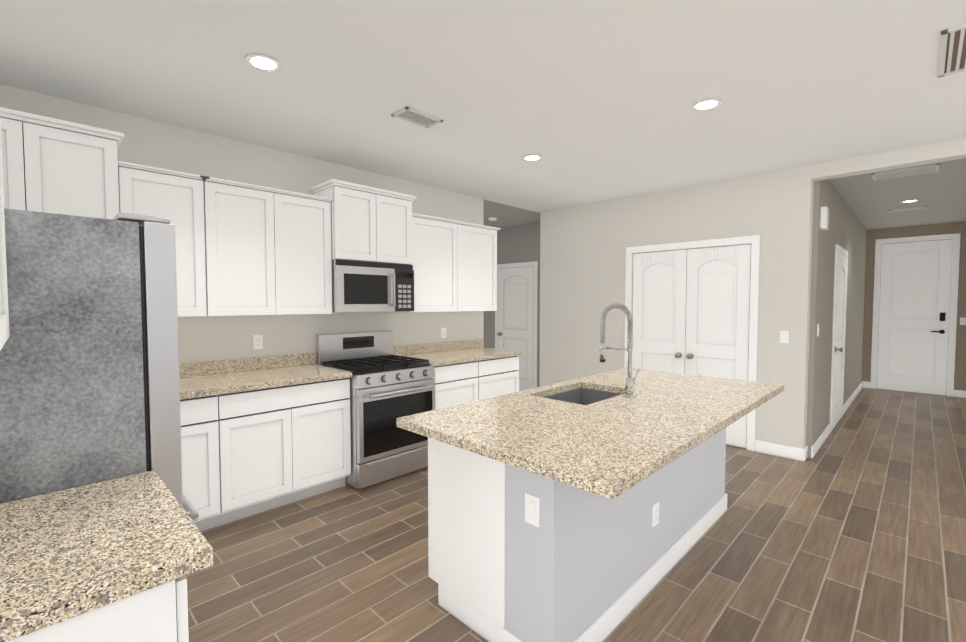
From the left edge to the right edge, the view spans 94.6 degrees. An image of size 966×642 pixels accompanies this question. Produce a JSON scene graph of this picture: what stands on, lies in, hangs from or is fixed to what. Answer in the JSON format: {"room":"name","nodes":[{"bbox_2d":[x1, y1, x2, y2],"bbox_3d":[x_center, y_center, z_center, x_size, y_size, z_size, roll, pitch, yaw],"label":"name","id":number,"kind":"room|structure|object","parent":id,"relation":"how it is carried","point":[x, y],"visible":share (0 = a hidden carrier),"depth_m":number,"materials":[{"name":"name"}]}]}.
{"room":"kitchen","nodes":[
{"label":"kitchen","id":0,"kind":"room"},
{"bbox_2d":[0,84,483,363],"bbox_3d":[-1.570,-0.045,3.842,0.120,2.700,4.370,2,3,45],"label":"wall","id":1,"kind":"structure","parent":0,"point":[151,143],"depth_m":3.53,"materials":[{"name":"paint"}]},
{"bbox_2d":[0,107,135,218],"bbox_3d":[-2.515,-0.541,2.501,0.382,1.060,0.836,2,3,45],"label":"upper cabinet","id":2,"kind":"object","parent":1,"relation":"attached to","point":[49,165],"depth_m":2.44,"materials":[{"name":"white wood"}]},
{"bbox_2d":[136,164,219,316],"bbox_3d":[-2.105,-0.493,2.955,0.332,0.927,0.506,2,3,45],"label":"upper cabinet","id":3,"kind":"object","parent":1,"relation":"attached to","point":[191,202],"depth_m":2.92,"materials":[{"name":"white wood"}]},
{"bbox_2d":[253,335,262,349],"bbox_3d":[-1.787,0.168,3.538,0.008,0.114,0.070,2,3,45],"label":"outlet","id":4,"kind":"object","parent":1,"relation":"attached to","point":[257,341],"visible":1,"depth_m":3.54,"materials":[{"name":"plastic"}]},
{"bbox_2d":[216,178,331,315],"bbox_3d":[-1.679,-0.510,3.387,0.332,0.927,0.958,2,3,45],"label":"upper cabinet","id":5,"kind":"object","parent":1,"relation":"attached to","point":[244,249],"depth_m":3.29,"materials":[{"name":"white wood"}]},
{"bbox_2d":[312,179,415,266],"bbox_3d":[-1.055,-0.818,3.973,0.382,0.605,0.764,2,3,45],"label":"upper cabinet","id":6,"kind":"object","parent":1,"relation":"attached to","point":[369,224],"depth_m":3.80,"materials":[{"name":"white wood"}]},
{"bbox_2d":[332,259,413,311],"bbox_3d":[-1.027,-0.298,3.967,0.456,0.426,0.757,2,3,45],"label":"microwave","id":7,"kind":"object","parent":6,"relation":"attached to","point":[361,286],"visible":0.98,"depth_m":3.79,"materials":[{"name":"silver metal"}]},
{"bbox_2d":[441,328,445,337],"bbox_3d":[-0.433,0.132,4.913,0.008,0.114,0.070,2,3,45],"label":"outlet","id":8,"kind":"object","parent":1,"relation":"attached to","point":[443,332],"visible":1,"depth_m":4.91,"materials":[{"name":"plastic"}]},
{"bbox_2d":[391,213,499,312],"bbox_3d":[-0.381,-0.564,4.704,0.332,0.927,1.203,2,3,45],"label":"upper cabinet","id":9,"kind":"object","parent":1,"relation":"attached to","point":[455,270],"depth_m":4.56,"materials":[{"name":"white wood"}]},
{"bbox_2d":[0,0,965,229],"bbox_3d":[0.980,-1.400,2.727,11.000,0.100,15.200,2,3,45],"label":"ceiling","id":10,"kind":"structure","parent":0,"point":[591,101],"depth_m":2.53,"materials":[{"name":"paint"}]},
{"bbox_2d":[245,53,281,71],"bbox_3d":[-1.131,-1.330,2.296,0.170,0.006,0.170,2,3,45],"label":"recessed light","id":11,"kind":"object","parent":10,"relation":"in","point":[263,62],"visible":1,"depth_m":2.29,"materials":[{"name":"white plastic"}]},
{"bbox_2d":[391,106,442,128],"bbox_3d":[-0.436,-1.354,2.973,0.170,0.012,0.300,2,3,45],"label":"ceiling vent","id":12,"kind":"object","parent":10,"relation":"in","point":[416,117],"visible":0.98,"depth_m":2.96,"materials":[{"name":"white metal"}]},
{"bbox_2d":[488,217,496,220],"bbox_3d":[0.139,-1.484,6.503,0.128,0.041,0.128,2,3,45],"label":"smoke detector","id":13,"kind":"object","parent":10,"relation":"attached to","point":[492,218],"visible":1,"depth_m":6.46,"materials":[{"name":"white plastic"}]},
{"bbox_2d":[522,154,541,160],"bbox_3d":[0.420,-1.391,3.799,0.170,0.006,0.170,2,3,45],"label":"recessed light","id":14,"kind":"object","parent":10,"relation":"in","point":[533,157],"visible":1,"depth_m":3.79,"materials":[{"name":"white plastic"}]},
{"bbox_2d":[692,98,721,110],"bbox_3d":[1.397,-1.349,2.781,0.170,0.006,0.170,2,3,45],"label":"recessed light","id":15,"kind":"object","parent":10,"relation":"in","point":[707,104],"visible":1,"depth_m":2.77,"materials":[{"name":"white plastic"}]},
{"bbox_2d":[871,163,939,180],"bbox_3d":[3.995,-1.405,4.221,0.460,0.012,0.300,2,3,45],"label":"ceiling vent","id":16,"kind":"object","parent":10,"relation":"in","point":[932,168],"visible":1,"depth_m":4.20,"materials":[{"name":"white metal"}]},
{"bbox_2d":[889,206,926,212],"bbox_3d":[5.609,-1.473,5.887,0.360,0.012,0.160,2,3,45],"label":"ceiling vent","id":17,"kind":"object","parent":10,"relation":"in","point":[908,209],"visible":1,"depth_m":5.87,"materials":[{"name":"white metal"}]},
{"bbox_2d":[900,199,918,202],"bbox_3d":[5.189,-1.457,5.417,0.170,0.006,0.170,2,3,45],"label":"recessed light","id":18,"kind":"object","parent":10,"relation":"in","point":[909,201],"visible":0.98,"depth_m":5.42,"materials":[{"name":"white"}]},
{"bbox_2d":[938,24,965,77],"bbox_3d":[2.392,-1.320,2.125,0.300,0.012,0.560,2,3,45],"label":"ceiling vent","id":19,"kind":"object","parent":10,"relation":"in","point":[952,57],"visible":0.96,"depth_m":2.18,"materials":[{"name":"white metal"}]},
{"bbox_2d":[484,223,539,386],"bbox_3d":[0.375,-0.196,7.531,2.710,2.700,0.120,2,3,45],"label":"wall","id":20,"kind":"structure","parent":0,"point":[518,244],"depth_m":7.21,"materials":[{"name":"paint"}]},
{"bbox_2d":[497,266,533,390],"bbox_3d":[0.506,0.144,7.271,0.754,2.030,0.082,2,3,45],"label":"door","id":21,"kind":"structure","parent":20,"relation":"in","point":[515,306],"depth_m":7.24,"materials":[{"name":"paint"}]},
{"bbox_2d":[495,261,537,387],"bbox_3d":[0.530,0.109,7.294,0.900,2.110,0.018,2,3,45],"label":"door frame","id":22,"kind":"structure","parent":20,"relation":"attached to","point":[535,321],"depth_m":7.02,"materials":[{"name":"paint"}]},
{"bbox_2d":[186,388,965,641],"bbox_3d":[0.980,1.397,2.841,11.000,0.100,15.200,2,3,45],"label":"floor","id":23,"kind":"structure","parent":0,"point":[853,529],"depth_m":2.54,"materials":[{"name":"brown tile"}]},
{"bbox_2d":[8,576,188,641],"bbox_3d":[-1.066,0.978,0.973,0.620,0.890,0.606,2,3,45],"label":"base cabinet","id":24,"kind":"object","parent":23,"relation":"on","point":[159,613],"visible":0.29,"depth_m":0.89,"materials":[{"name":"white wood"}]},
{"bbox_2d":[0,470,212,641],"bbox_3d":[-1.044,0.463,0.961,0.646,0.140,0.651,2,3,45],"label":"countertop","id":25,"kind":"structure","parent":24,"relation":"on","point":[66,554],"depth_m":0.96,"materials":[{"name":"stone"}]},
{"bbox_2d":[0,208,198,519],"bbox_3d":[-1.553,0.530,1.567,0.908,1.736,0.793,2,3,45],"label":"fridge","id":26,"kind":"object","parent":23,"relation":"on","point":[89,376],"visible":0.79,"depth_m":1.30,"materials":[{"name":"grey metal"}]},
{"bbox_2d":[180,393,235,531],"bbox_3d":[-2.105,0.903,2.817,0.606,0.890,0.749,2,3,45],"label":"base cabinet","id":27,"kind":"object","parent":23,"relation":"on","point":[208,465],"depth_m":2.79,"materials":[{"name":"white wood"}]},
{"bbox_2d":[232,377,350,519],"bbox_3d":[-1.587,0.881,3.342,0.606,0.890,0.973,2,3,45],"label":"base cabinet","id":28,"kind":"object","parent":23,"relation":"on","point":[248,453],"depth_m":3.15,"materials":[{"name":"white wood"}]},
{"bbox_2d":[316,331,434,488],"bbox_3d":[-0.914,0.711,3.897,0.773,1.185,0.757,2,3,45],"label":"range","id":29,"kind":"object","parent":23,"relation":"on","point":[388,387],"visible":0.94,"depth_m":3.67,"materials":[{"name":"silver metal"}]},
{"bbox_2d":[434,360,483,409],"bbox_3d":[-0.460,0.835,4.485,0.606,0.890,0.693,2,3,45],"label":"base cabinet","id":30,"kind":"object","parent":23,"relation":"on","point":[457,383],"depth_m":4.28,"materials":[{"name":"white wood"}]},
{"bbox_2d":[484,355,518,398],"bbox_3d":[-0.060,0.818,4.891,0.606,0.890,0.697,2,3,45],"label":"base cabinet","id":31,"kind":"object","parent":23,"relation":"on","point":[501,375],"depth_m":4.71,"materials":[{"name":"white wood"}]},
{"bbox_2d":[179,339,521,398],"bbox_3d":[-1.255,0.354,3.638,0.635,0.140,4.172,2,3,45],"label":"countertop","id":32,"kind":"structure","parent":31,"relation":"on","point":[201,379],"depth_m":3.42,"materials":[{"name":"stone"}]},
{"bbox_2d":[426,384,726,641],"bbox_3d":[0.723,0.909,2.657,0.765,0.890,2.083,2,3,45],"label":"kitchen island","id":33,"kind":"object","parent":23,"relation":"on","point":[590,560],"depth_m":1.96,"materials":[{"name":"wood"}]},
{"bbox_2d":[525,493,539,526],"bbox_3d":[0.188,0.732,1.724,0.070,0.114,0.012,2,3,45],"label":"outlet","id":34,"kind":"object","parent":33,"relation":"attached to","point":[532,509],"visible":1,"depth_m":1.72,"materials":[{"name":"white plastic"}]},
{"bbox_2d":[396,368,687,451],"bbox_3d":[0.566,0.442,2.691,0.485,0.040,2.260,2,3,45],"label":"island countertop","id":35,"kind":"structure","parent":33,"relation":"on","point":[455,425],"depth_m":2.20,"materials":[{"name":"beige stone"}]},
{"bbox_2d":[599,303,639,397],"bbox_3d":[0.790,0.160,2.590,0.223,0.532,0.112,2,3,45],"label":"faucet","id":36,"kind":"object","parent":35,"relation":"on","point":[629,383],"visible":1,"depth_m":2.52,"materials":[{"name":"silver metal"}]},
{"bbox_2d":[468,374,783,499],"bbox_3d":[0.954,0.458,2.309,0.605,0.040,2.260,2,3,45],"label":"island countertop","id":37,"kind":"structure","parent":33,"relation":"on","point":[606,448],"depth_m":1.83,"materials":[{"name":"beige stone"}]},
{"bbox_2d":[652,501,658,526],"bbox_3d":[0.895,0.999,2.304,0.008,0.114,0.070,2,3,45],"label":"outlet","id":38,"kind":"object","parent":33,"relation":"attached to","point":[655,514],"visible":1,"depth_m":2.29,"materials":[{"name":"plastic"}]},
{"bbox_2d":[540,138,965,448],"bbox_3d":[3.701,-0.028,3.430,8.030,2.700,0.140,2,3,45],"label":"wall","id":39,"kind":"structure","parent":0,"point":[582,266],"depth_m":4.57,"materials":[{"name":"paint"}]},
{"bbox_2d":[632,249,686,373],"bbox_3d":[1.967,0.233,5.043,0.608,2.030,0.103,2,3,45],"label":"pantry door","id":40,"kind":"structure","parent":39,"relation":"in","point":[659,306],"depth_m":5.03,"materials":[{"name":"white wood"}]},
{"bbox_2d":[624,235,759,450],"bbox_3d":[2.232,0.206,4.875,1.376,2.115,0.158,2,3,45],"label":"door frame","id":41,"kind":"structure","parent":39,"relation":"attached to","point":[754,241],"depth_m":4.40,"materials":[{"name":"white wood"}]},
{"bbox_2d":[685,244,750,447],"bbox_3d":[2.403,0.251,4.613,0.608,2.030,0.103,2,3,45],"label":"pantry door","id":42,"kind":"structure","parent":39,"relation":"in","point":[717,310],"depth_m":4.59,"materials":[{"name":"white wood"}]},
{"bbox_2d":[754,440,806,461],"bbox_3d":[2.826,1.232,4.250,0.404,0.115,0.034,2,3,45],"label":"baseboard","id":43,"kind":"structure","parent":39,"relation":"attached to","point":[789,452],"depth_m":4.22,"materials":[{"name":"white wood"}]},
{"bbox_2d":[780,331,788,342],"bbox_3d":[2.832,0.151,4.187,0.070,0.114,0.012,2,3,45],"label":"light switch","id":44,"kind":"object","parent":39,"relation":"attached to","point":[784,336],"visible":1,"depth_m":4.18,"materials":[{"name":"white plastic"}]},
{"bbox_2d":[806,179,866,457],"bbox_3d":[4.806,-0.132,5.967,0.120,2.700,5.030,2,3,45],"label":"wall","id":45,"kind":"structure","parent":0,"point":[847,230],"depth_m":4.74,"materials":[{"name":"paint"}]},
{"bbox_2d":[820,206,828,229],"bbox_3d":[3.235,-0.971,4.216,0.048,0.200,0.140,2,3,45],"label":"door chime","id":46,"kind":"object","parent":45,"relation":"attached to","point":[824,220],"visible":1,"depth_m":4.17,"materials":[{"name":"white plastic"}]},
{"bbox_2d":[829,244,847,432],"bbox_3d":[4.256,0.190,5.322,0.018,2.110,1.040,2,3,45],"label":"door frame","id":47,"kind":"structure","parent":45,"relation":"attached to","point":[840,249],"depth_m":4.97,"materials":[{"name":"white wood"}]},
{"bbox_2d":[832,252,846,429],"bbox_3d":[4.280,0.225,5.300,0.082,2.030,0.894,2,3,45],"label":"door","id":48,"kind":"structure","parent":45,"relation":"in","point":[839,336],"depth_m":5.35,"materials":[{"name":"white wood"}]},
{"bbox_2d":[843,381,864,414],"bbox_3d":[5.583,1.132,6.701,0.030,0.115,2.730,2,3,45],"label":"baseboard","id":49,"kind":"structure","parent":45,"relation":"attached to","point":[846,405],"depth_m":6.63,"materials":[{"name":"white wood"}]},
{"bbox_2d":[862,221,965,390],"bbox_3d":[7.017,-0.183,7.234,1.250,2.700,0.120,2,3,45],"label":"wall","id":50,"kind":"structure","parent":0,"point":[873,235],"depth_m":7.11,"materials":[{"name":"paint"}]},
{"bbox_2d":[877,240,951,394],"bbox_3d":[6.963,-0.056,7.216,0.810,2.430,0.090,2,3,45],"label":"entry door","id":51,"kind":"structure","parent":50,"relation":"in","point":[914,315],"depth_m":7.21,"materials":[{"name":"white wood"}]},
{"bbox_2d":[870,233,960,396],"bbox_3d":[6.995,-0.097,7.247,0.976,2.525,0.138,2,3,45],"label":"door frame","id":52,"kind":"structure","parent":50,"relation":"attached to","point":[955,238],"depth_m":6.96,"materials":[{"name":"white wood"}]},
{"bbox_2d":[960,317,965,324],"bbox_3d":[7.352,0.004,6.819,0.070,0.114,0.012,2,3,45],"label":"light switch","id":53,"kind":"object","parent":50,"relation":"attached to","point":[962,321],"visible":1,"depth_m":6.82,"materials":[{"name":"white plastic"}]},
{"bbox_3d":[-2.029,0.056,1.369,2.700,2.700,0.120,2,3,45],"label":"wall","id":54,"kind":"structure","parent":0,"visible":0},
{"bbox_2d":[0,124,9,349],"bbox_3d":[-1.150,-0.406,0.835,0.671,0.927,0.373,2,3,45],"label":"upper cabinet","id":55,"kind":"object","parent":54,"relation":"attached to","point":[4,324],"visible":1,"depth_m":1.13,"materials":[{"name":"white wood"}]}
]}

